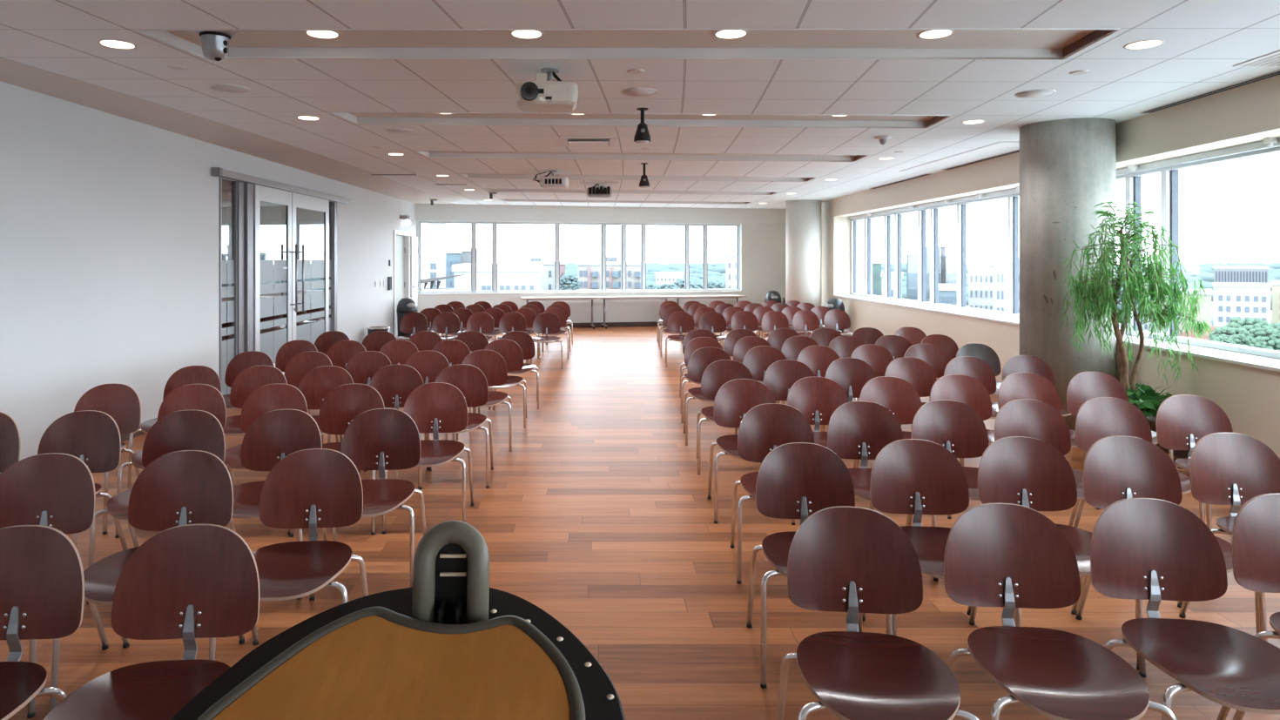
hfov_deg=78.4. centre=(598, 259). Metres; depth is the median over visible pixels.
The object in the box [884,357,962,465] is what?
chair
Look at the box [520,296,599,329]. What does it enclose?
folding table
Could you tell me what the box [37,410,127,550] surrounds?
chair
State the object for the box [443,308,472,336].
chair
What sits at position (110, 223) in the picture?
wall
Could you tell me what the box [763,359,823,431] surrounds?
chair
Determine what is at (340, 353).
chair
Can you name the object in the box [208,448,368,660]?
chair
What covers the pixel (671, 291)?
window sill
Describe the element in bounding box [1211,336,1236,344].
leafy tree
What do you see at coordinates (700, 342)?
chair
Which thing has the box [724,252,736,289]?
tower
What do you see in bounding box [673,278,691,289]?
leafy tree
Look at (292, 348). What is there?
chair
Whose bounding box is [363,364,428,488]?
chair
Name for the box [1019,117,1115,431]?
concrete column
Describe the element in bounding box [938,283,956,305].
block
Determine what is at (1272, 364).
trim
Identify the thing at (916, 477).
chair
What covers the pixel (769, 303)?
chair
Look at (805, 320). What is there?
chair
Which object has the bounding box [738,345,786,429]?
chair
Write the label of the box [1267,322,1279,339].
leafy tree
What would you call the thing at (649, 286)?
leafy tree
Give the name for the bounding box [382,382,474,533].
chair
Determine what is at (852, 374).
chair
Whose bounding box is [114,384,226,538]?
chair
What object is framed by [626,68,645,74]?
sprinkler cover
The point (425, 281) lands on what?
roof canopy
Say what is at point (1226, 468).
chair
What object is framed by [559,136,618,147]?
ceiling vent
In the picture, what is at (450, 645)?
lectern
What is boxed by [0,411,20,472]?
chair
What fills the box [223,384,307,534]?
chair
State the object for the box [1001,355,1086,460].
chair
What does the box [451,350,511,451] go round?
chair
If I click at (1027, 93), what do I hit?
speaker grille
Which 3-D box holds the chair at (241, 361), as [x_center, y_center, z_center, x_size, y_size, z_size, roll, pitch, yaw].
[-3.005,1.198,6.592,0.489,0.788,0.564,0,0,-4]
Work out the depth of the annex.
172.45 m
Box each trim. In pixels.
[210,167,350,203]
[237,181,336,354]
[393,229,410,336]
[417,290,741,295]
[832,294,1279,371]
[848,137,1279,219]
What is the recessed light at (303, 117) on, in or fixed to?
in the ceiling
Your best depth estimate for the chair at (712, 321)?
12.02 m
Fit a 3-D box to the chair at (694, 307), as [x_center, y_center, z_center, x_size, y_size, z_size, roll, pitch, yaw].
[1.821,1.198,14.032,0.489,0.788,0.564,0,0,3]
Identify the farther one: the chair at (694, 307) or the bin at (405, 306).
the bin at (405, 306)
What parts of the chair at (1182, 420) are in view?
seat, leg, backrest, leg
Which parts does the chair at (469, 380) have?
leg, leg, backrest, seat, leg, leg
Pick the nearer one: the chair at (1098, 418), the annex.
the chair at (1098, 418)
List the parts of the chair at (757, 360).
backrest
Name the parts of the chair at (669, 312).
leg, seat, backrest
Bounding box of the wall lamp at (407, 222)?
[399,215,410,226]
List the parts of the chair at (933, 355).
backrest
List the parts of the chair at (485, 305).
backrest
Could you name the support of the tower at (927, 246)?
on the ground
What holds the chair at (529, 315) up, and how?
on the floor
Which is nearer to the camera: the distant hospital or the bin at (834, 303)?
the bin at (834, 303)
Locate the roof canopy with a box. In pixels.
[421,274,464,291]
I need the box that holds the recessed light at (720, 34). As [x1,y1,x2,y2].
[714,30,747,39]
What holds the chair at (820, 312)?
on the floor
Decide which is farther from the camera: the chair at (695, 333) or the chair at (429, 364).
the chair at (695, 333)
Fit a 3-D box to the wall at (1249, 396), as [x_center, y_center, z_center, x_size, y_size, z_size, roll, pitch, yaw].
[4.844,0.175,6.886,1.028,2.850,26.277,0,0,2]
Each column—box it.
[785,199,821,333]
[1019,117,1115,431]
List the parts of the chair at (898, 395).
leg, backrest, seat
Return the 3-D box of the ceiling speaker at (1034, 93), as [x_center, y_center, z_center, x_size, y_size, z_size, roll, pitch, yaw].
[3.285,-1.246,5.890,0.270,0.009,0.270,0,0,0]
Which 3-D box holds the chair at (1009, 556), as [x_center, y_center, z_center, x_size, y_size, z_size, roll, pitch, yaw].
[1.306,1.204,2.308,0.491,0.800,0.564,0,0,4]
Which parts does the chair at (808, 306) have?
backrest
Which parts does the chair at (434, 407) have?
leg, leg, backrest, seat, leg, leg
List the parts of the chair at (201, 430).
leg, seat, leg, backrest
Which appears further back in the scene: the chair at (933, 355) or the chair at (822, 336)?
the chair at (822, 336)
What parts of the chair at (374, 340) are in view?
backrest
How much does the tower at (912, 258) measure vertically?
45.144 m
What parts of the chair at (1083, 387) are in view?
backrest, seat, leg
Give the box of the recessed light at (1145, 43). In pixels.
[1124,39,1165,49]
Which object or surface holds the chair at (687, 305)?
on the floor
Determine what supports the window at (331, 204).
in the wall at (110, 223)
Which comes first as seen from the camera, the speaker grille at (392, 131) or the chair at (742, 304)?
the speaker grille at (392, 131)
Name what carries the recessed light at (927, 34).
in the ceiling
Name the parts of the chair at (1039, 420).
backrest, seat, leg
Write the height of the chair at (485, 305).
0.788 m
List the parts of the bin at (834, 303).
dome lid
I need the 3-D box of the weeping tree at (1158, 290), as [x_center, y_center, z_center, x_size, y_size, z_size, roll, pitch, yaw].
[4.233,0.405,6.222,1.015,1.758,0.806,0,0,-5]
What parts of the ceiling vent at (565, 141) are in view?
plate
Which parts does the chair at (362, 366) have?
leg, backrest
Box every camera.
[194,30,235,60]
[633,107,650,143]
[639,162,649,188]
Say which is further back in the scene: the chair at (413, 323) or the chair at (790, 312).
the chair at (790, 312)
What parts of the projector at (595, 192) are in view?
ceiling plate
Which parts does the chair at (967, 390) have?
backrest, seat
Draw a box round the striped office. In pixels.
[1213,265,1269,282]
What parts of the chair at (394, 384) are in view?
backrest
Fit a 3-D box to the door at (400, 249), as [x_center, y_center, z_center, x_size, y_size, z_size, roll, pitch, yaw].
[-4.190,0.547,16.428,0.102,2.105,1.076,0,0,0]
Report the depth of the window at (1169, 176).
7.02 m
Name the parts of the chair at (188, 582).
seat, backrest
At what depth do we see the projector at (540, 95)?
4.97 m
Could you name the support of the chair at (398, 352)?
on the floor
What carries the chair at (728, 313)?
on the floor
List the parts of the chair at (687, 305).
backrest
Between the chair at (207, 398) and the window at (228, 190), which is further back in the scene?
the window at (228, 190)
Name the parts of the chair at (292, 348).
backrest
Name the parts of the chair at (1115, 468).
leg, backrest, leg, leg, seat, leg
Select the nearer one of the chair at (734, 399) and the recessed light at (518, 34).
the recessed light at (518, 34)
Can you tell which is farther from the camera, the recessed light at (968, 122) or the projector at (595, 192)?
the projector at (595, 192)
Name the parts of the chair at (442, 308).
backrest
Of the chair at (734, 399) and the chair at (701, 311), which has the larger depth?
the chair at (701, 311)
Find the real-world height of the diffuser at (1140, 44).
0.003 m
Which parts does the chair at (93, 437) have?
leg, backrest, seat, leg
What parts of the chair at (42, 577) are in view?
seat, backrest, leg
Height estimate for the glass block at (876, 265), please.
43.311 m
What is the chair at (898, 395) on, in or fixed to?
on the floor
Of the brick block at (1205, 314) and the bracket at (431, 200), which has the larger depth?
the brick block at (1205, 314)
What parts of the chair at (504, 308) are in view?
backrest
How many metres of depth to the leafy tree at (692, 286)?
158.56 m
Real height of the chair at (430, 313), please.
0.788 m
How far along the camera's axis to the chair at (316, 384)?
5.88 m
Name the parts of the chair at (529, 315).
backrest, seat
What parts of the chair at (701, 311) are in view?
backrest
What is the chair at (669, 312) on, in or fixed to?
on the floor
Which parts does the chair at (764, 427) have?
leg, leg, seat, backrest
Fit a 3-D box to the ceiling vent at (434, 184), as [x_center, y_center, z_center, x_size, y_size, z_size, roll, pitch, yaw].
[-2.430,-1.245,13.000,0.550,0.010,0.100,0,0,0]
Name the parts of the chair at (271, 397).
leg, seat, backrest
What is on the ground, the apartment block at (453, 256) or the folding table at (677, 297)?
the apartment block at (453, 256)
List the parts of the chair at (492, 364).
backrest, seat, leg, leg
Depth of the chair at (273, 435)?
4.15 m
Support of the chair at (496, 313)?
on the floor
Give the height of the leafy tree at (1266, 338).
36.300 m
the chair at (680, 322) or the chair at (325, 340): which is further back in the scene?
the chair at (680, 322)
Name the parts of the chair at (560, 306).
backrest, leg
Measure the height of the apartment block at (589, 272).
43.189 m
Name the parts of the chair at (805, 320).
seat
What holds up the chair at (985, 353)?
on the floor
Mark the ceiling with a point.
(774, 91)
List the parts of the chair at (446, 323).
seat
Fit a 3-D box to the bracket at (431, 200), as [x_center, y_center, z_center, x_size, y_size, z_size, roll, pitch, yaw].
[-3.420,-1.190,16.300,0.140,0.120,0.080,0,0,0]
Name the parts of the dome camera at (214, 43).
mounting plate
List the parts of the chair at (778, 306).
backrest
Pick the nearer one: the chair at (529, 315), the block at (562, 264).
the chair at (529, 315)
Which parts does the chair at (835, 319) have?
backrest, seat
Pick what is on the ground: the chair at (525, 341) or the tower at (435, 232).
the tower at (435, 232)
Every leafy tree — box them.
[559,274,580,289]
[646,283,660,289]
[659,283,679,289]
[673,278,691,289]
[689,282,702,289]
[707,280,726,289]
[1207,326,1255,347]
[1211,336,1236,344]
[1224,316,1273,336]
[1248,327,1279,350]
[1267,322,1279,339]
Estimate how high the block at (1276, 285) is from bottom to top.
39.433 m
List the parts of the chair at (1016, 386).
backrest, leg, seat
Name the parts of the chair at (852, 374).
backrest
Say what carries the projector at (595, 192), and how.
hanging from the ceiling
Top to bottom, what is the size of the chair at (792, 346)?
0.788 m
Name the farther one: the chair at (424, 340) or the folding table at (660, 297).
the folding table at (660, 297)
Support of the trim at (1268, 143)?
attached to the wall at (1249, 396)
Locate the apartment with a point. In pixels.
(1000, 264)
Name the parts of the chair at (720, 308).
backrest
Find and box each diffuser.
[298,116,318,120]
[963,120,983,123]
[1126,40,1161,48]
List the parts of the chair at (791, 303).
backrest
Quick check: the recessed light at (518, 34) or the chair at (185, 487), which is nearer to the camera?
the chair at (185, 487)
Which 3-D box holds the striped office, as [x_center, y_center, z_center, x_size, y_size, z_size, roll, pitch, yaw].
[196.843,22.842,240.052,12.652,41.517,26.400,0,0,39]
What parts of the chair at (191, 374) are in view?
leg, seat, backrest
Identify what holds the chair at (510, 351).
on the floor
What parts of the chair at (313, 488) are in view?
leg, leg, seat, backrest, leg, leg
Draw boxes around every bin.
[396,297,417,336]
[764,290,781,303]
[825,297,845,331]
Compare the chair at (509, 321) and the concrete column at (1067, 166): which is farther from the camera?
the chair at (509, 321)
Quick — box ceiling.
[0,0,1279,208]
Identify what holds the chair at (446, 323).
on the floor
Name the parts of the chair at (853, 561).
leg, leg, backrest, seat, leg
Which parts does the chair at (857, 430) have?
seat, backrest, leg, leg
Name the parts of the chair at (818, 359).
backrest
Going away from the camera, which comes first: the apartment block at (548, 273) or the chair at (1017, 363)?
the chair at (1017, 363)
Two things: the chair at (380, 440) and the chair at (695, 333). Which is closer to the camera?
the chair at (380, 440)
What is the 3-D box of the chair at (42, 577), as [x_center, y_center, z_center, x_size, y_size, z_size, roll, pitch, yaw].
[-1.708,1.204,2.092,0.491,0.800,0.564,0,0,-4]
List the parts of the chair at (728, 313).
seat, backrest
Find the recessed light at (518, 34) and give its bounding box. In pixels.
[510,30,543,39]
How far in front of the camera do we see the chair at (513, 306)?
15.05 m
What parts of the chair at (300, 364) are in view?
backrest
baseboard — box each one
[0,334,394,475]
[427,321,662,330]
[996,381,1189,458]
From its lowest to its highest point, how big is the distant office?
44.751 m
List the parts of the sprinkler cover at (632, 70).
plate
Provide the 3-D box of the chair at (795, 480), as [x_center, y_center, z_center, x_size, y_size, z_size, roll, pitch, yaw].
[0.870,1.204,3.163,0.491,0.800,0.564,0,0,5]
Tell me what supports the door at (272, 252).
in the wall at (110, 223)
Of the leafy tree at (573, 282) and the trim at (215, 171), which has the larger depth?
the leafy tree at (573, 282)
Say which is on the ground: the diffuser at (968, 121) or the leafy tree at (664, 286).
the leafy tree at (664, 286)
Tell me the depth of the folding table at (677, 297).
18.70 m
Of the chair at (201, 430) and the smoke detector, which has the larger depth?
the smoke detector
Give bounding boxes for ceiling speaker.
[209,83,250,93]
[384,128,413,134]
[620,87,657,96]
[1015,89,1056,98]
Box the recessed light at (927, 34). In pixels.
[917,30,954,39]
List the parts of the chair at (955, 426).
backrest, seat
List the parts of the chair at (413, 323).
seat, backrest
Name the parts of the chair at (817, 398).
backrest, seat, leg, leg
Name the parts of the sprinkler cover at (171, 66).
plate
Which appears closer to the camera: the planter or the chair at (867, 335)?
the planter
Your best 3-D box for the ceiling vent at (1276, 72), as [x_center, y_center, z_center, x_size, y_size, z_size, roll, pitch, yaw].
[4.538,-1.245,5.306,0.090,0.010,2.700,0,0,4]
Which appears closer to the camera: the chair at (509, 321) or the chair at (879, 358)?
the chair at (879, 358)
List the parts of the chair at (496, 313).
seat, backrest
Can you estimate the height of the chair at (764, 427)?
0.800 m
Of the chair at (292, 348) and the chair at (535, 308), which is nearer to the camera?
the chair at (292, 348)
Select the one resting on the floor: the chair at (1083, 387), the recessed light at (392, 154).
the chair at (1083, 387)
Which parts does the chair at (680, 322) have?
leg, seat, backrest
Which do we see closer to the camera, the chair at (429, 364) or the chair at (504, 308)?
the chair at (429, 364)
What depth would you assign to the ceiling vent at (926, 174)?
12.34 m
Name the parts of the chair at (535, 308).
backrest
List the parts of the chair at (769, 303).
backrest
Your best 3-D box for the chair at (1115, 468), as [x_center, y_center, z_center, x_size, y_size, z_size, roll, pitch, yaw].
[2.364,1.204,3.292,0.491,0.800,0.564,0,0,4]
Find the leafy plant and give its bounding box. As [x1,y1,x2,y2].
[1125,382,1176,420]
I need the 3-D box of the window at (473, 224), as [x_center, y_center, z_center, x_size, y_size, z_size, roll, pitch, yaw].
[-0.290,-0.049,18.637,7.760,1.642,0.092,0,0,-12]
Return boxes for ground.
[421,273,1272,325]
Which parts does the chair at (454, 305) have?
backrest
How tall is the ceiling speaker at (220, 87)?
0.009 m
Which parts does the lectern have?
panel, loop handle, handle panel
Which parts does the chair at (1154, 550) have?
leg, backrest, leg, seat, leg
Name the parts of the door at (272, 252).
glass pane, pull handle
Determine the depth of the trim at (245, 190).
9.18 m
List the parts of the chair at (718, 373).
leg, leg, seat, backrest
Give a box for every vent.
[369,174,417,175]
[434,183,468,184]
[545,178,561,183]
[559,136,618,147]
[869,173,932,188]
[942,148,1019,169]
[1138,69,1279,113]
[1232,49,1279,67]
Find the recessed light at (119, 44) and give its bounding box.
[97,39,136,49]
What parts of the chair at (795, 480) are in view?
leg, leg, seat, backrest, leg, leg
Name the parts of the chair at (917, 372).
backrest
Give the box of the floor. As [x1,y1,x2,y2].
[0,325,1279,719]
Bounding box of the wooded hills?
[565,262,1279,327]
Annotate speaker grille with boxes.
[212,85,248,92]
[386,128,411,133]
[623,88,654,95]
[1017,90,1053,97]
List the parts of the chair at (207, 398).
leg, seat, backrest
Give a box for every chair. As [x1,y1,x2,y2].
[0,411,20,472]
[0,452,108,718]
[0,525,84,719]
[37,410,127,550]
[43,524,259,719]
[48,450,245,713]
[74,383,141,534]
[86,410,228,604]
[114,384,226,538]
[127,365,221,489]
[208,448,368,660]
[222,350,274,409]
[222,365,287,472]
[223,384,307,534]
[229,409,327,599]
[275,339,317,412]
[283,351,338,444]
[289,384,388,537]
[297,365,360,472]
[307,340,365,415]
[309,408,426,600]
[314,330,350,354]
[327,350,394,443]
[361,330,397,408]
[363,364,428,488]
[379,340,418,364]
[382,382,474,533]
[389,350,455,440]
[396,312,427,341]
[408,330,442,351]
[410,308,443,336]
[418,364,493,489]
[427,304,453,336]
[431,339,474,412]
[432,312,459,341]
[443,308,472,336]
[446,301,466,330]
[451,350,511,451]
[454,330,492,410]
[459,304,485,330]
[466,312,495,341]
[473,301,492,341]
[473,339,526,428]
[483,308,505,336]
[485,304,511,336]
[492,330,538,410]
[493,301,518,340]
[496,312,528,363]
[514,308,538,359]
[520,304,542,351]
[525,301,546,344]
[529,312,563,369]
[538,308,568,359]
[542,304,570,351]
[546,301,572,344]
[656,301,683,342]
[658,303,687,350]
[660,307,687,357]
[664,311,694,367]
[679,329,718,397]
[680,336,723,423]
[681,301,700,343]
[683,347,737,445]
[687,303,714,334]
[693,306,723,349]
[696,359,761,475]
[699,311,731,358]
[707,300,725,309]
[707,378,794,525]
[714,303,734,335]
[720,306,743,347]
[723,329,757,357]
[730,403,814,584]
[731,310,761,360]
[733,336,783,404]
[734,300,760,334]
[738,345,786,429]
[743,303,762,327]
[746,442,892,688]
[753,306,774,333]
[758,300,777,336]
[761,310,788,339]
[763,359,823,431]
[767,328,800,350]
[770,303,791,327]
[776,505,979,719]
[777,336,818,404]
[781,306,812,332]
[785,300,810,332]
[786,377,869,509]
[792,309,819,337]
[796,303,824,326]
[797,345,856,401]
[808,306,841,332]
[809,328,857,401]
[822,357,875,431]
[823,309,853,336]
[827,401,938,581]
[828,336,864,358]
[850,344,912,425]
[851,327,883,344]
[856,376,951,518]
[862,438,1021,635]
[875,335,929,401]
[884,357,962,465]
[894,326,926,345]
[900,343,948,426]
[905,399,988,525]
[920,334,958,362]
[929,374,994,445]
[943,356,998,466]
[943,503,1177,719]
[956,343,1001,395]
[966,436,1146,677]
[993,399,1084,527]
[997,372,1100,509]
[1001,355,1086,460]
[1065,371,1173,462]
[1068,397,1212,529]
[1071,436,1267,670]
[1090,498,1279,719]
[1155,394,1242,523]
[1177,432,1279,633]
[1216,493,1279,719]
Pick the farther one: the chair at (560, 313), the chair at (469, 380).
the chair at (560, 313)
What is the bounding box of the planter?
[1145,416,1159,447]
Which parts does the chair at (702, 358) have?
leg, leg, seat, backrest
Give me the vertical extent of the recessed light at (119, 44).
0.006 m
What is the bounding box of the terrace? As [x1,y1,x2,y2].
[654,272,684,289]
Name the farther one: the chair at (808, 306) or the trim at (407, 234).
the trim at (407, 234)
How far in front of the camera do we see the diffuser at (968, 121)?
7.12 m
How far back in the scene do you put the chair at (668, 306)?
14.20 m
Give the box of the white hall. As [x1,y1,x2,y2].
[451,262,542,290]
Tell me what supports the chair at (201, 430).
on the floor
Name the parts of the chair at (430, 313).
backrest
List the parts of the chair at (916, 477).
leg, backrest, seat, leg, leg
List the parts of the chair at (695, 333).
leg, leg, backrest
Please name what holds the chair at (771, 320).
on the floor
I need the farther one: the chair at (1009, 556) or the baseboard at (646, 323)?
the baseboard at (646, 323)
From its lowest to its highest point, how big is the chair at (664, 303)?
0.788 m
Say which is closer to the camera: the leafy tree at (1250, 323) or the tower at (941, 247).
the leafy tree at (1250, 323)
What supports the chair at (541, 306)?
on the floor
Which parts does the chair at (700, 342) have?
leg, leg, seat, backrest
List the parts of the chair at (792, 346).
backrest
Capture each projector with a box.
[515,67,578,112]
[532,170,569,188]
[579,181,618,197]
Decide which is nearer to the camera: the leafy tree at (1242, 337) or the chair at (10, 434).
the chair at (10, 434)
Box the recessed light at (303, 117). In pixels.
[296,115,320,120]
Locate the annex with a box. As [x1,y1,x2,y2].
[1141,285,1160,333]
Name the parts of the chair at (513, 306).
backrest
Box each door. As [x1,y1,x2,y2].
[253,183,297,374]
[291,192,329,344]
[395,235,404,336]
[410,235,418,307]
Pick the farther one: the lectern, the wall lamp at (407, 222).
the wall lamp at (407, 222)
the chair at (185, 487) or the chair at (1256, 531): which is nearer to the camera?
the chair at (1256, 531)
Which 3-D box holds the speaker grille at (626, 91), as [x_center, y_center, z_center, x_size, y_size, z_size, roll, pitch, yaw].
[0.304,-1.246,5.830,0.236,0.006,0.236,0,0,0]
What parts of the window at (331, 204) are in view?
glass pane, frame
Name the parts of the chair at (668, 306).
leg, leg, backrest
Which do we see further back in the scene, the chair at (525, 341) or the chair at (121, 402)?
the chair at (525, 341)
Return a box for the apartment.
[992,257,1019,313]
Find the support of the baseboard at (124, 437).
attached to the wall at (110, 223)
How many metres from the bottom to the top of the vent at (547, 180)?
0.070 m
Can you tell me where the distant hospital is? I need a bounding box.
[599,256,617,261]
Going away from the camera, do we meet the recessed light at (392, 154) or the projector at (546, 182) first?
the recessed light at (392, 154)
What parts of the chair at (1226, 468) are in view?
leg, seat, backrest, leg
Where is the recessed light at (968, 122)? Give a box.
[961,120,985,124]
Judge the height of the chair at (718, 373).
0.788 m
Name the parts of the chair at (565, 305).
backrest, leg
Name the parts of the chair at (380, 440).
leg, backrest, seat, leg, leg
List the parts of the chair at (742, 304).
backrest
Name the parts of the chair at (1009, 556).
leg, leg, backrest, seat, leg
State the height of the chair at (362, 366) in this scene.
0.788 m
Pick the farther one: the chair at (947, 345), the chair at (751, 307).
the chair at (751, 307)
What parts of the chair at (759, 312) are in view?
seat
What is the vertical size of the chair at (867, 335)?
0.788 m
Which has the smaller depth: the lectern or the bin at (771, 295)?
the lectern
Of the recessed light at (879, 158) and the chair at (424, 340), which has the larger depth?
the recessed light at (879, 158)
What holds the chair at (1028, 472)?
on the floor
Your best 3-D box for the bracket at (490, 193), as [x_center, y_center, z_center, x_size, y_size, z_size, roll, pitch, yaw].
[-1.960,-1.190,14.600,0.140,0.120,0.080,0,0,0]
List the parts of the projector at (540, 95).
len glass, mount plate, focus lever, support arm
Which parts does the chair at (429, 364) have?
backrest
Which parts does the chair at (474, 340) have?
backrest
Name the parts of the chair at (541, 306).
backrest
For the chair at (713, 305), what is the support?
on the floor
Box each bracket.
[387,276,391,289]
[430,199,437,205]
[489,192,497,198]
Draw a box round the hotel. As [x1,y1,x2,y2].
[1212,282,1272,326]
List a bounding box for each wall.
[0,80,416,473]
[415,203,785,323]
[821,74,1279,458]
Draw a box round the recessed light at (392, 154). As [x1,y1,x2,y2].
[387,153,404,155]
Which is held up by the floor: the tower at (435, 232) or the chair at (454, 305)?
the chair at (454, 305)
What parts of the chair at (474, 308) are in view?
backrest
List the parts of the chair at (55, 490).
leg, backrest, leg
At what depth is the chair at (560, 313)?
12.91 m
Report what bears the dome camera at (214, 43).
attached to the ceiling
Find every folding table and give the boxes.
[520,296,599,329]
[596,295,674,329]
[669,295,746,305]
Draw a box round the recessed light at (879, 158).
[877,157,895,159]
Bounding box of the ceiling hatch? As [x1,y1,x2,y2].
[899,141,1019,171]
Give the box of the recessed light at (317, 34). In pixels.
[304,30,340,39]
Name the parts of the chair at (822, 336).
backrest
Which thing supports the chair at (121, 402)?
on the floor
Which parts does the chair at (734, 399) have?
leg, leg, seat, backrest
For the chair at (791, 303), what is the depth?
15.34 m
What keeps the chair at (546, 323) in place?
on the floor
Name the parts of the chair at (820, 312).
backrest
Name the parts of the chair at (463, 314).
seat, backrest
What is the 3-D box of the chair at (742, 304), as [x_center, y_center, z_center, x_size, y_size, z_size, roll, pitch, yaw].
[2.831,1.198,15.032,0.489,0.788,0.564,0,0,3]
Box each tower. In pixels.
[426,223,445,288]
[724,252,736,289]
[905,252,917,300]
[926,245,929,302]
[938,244,946,283]
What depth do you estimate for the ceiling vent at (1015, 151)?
9.75 m
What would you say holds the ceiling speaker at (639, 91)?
attached to the ceiling
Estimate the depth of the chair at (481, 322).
11.88 m
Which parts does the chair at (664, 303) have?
backrest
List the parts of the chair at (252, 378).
seat, backrest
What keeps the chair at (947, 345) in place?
on the floor
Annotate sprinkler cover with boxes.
[167,64,188,69]
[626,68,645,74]
[1068,69,1090,74]
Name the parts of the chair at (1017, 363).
backrest, seat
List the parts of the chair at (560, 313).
leg, seat, backrest, leg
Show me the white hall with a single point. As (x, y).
(510, 276)
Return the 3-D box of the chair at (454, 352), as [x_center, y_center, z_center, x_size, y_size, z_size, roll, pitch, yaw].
[-1.446,1.198,7.552,0.489,0.788,0.564,0,0,-4]
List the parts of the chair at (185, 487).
leg, seat, leg, backrest, leg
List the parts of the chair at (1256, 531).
leg, backrest, seat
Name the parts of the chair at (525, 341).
backrest, seat, leg, leg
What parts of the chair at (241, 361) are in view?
seat, backrest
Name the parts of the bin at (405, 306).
dome lid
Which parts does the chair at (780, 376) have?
backrest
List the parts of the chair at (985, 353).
backrest, seat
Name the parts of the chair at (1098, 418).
leg, backrest, seat, leg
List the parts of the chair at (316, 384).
seat, backrest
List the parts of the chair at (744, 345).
backrest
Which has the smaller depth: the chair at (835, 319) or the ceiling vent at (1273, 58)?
the ceiling vent at (1273, 58)
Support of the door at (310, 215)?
in the wall at (110, 223)
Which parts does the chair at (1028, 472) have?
leg, backrest, seat, leg, leg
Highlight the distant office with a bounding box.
[530,257,541,261]
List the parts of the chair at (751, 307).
backrest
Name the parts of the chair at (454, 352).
backrest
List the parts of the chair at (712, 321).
backrest, seat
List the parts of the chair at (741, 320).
backrest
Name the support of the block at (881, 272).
on the ground
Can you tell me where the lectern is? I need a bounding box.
[169,520,625,719]
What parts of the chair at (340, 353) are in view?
backrest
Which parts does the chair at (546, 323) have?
seat, backrest, leg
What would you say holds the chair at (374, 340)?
on the floor
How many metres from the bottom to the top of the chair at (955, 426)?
0.800 m
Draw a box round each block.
[445,249,462,288]
[459,248,478,263]
[498,261,554,289]
[559,261,565,287]
[576,261,640,289]
[872,260,882,296]
[880,271,903,298]
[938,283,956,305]
[944,253,956,283]
[1178,288,1212,332]
[1270,281,1279,323]
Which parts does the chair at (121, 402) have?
leg, backrest, seat, leg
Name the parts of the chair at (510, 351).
backrest, seat, leg, leg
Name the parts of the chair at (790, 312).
backrest, seat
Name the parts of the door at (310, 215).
pull handle, glass pane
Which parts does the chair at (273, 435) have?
leg, seat, backrest, leg, leg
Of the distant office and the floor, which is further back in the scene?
the distant office
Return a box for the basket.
[366,326,390,334]
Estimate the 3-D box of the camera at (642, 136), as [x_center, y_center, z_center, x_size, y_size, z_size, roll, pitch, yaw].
[0.367,-1.106,6.500,0.140,0.288,0.140,0,0,0]
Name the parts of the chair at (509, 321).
backrest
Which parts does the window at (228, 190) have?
glass pane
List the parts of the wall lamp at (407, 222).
lamp globe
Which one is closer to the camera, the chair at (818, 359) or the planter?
the planter
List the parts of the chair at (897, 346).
backrest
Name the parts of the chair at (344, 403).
seat, backrest, leg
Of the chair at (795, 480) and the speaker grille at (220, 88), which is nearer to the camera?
the chair at (795, 480)
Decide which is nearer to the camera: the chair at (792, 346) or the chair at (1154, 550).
the chair at (1154, 550)
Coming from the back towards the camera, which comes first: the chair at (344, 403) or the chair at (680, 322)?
the chair at (680, 322)
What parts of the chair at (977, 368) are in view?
backrest, seat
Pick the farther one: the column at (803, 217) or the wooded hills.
the wooded hills
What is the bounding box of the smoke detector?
[874,134,892,144]
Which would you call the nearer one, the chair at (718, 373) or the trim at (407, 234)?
the chair at (718, 373)
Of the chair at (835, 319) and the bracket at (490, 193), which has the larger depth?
the bracket at (490, 193)
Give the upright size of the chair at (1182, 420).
0.800 m
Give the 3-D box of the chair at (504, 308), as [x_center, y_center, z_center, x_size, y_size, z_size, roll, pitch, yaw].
[-1.718,1.198,13.732,0.489,0.788,0.564,0,0,-4]
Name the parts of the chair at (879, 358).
backrest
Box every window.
[219,177,237,395]
[329,202,333,331]
[418,221,740,293]
[850,193,1019,317]
[1115,146,1279,358]
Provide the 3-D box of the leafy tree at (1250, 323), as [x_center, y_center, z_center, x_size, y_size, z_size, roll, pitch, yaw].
[76.225,25.177,92.028,5.526,36.846,5.357,0,0,0]
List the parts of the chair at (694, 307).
backrest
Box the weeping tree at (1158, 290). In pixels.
[1059,201,1212,409]
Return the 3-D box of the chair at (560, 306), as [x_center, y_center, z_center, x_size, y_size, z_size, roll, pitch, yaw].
[-0.734,1.198,13.732,0.489,0.788,0.564,0,0,-3]
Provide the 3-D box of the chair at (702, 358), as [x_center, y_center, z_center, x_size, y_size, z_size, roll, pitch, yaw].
[1.004,1.198,6.912,0.489,0.788,0.564,0,0,4]
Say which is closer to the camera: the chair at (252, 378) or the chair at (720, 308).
the chair at (252, 378)
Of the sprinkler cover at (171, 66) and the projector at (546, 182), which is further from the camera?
the projector at (546, 182)

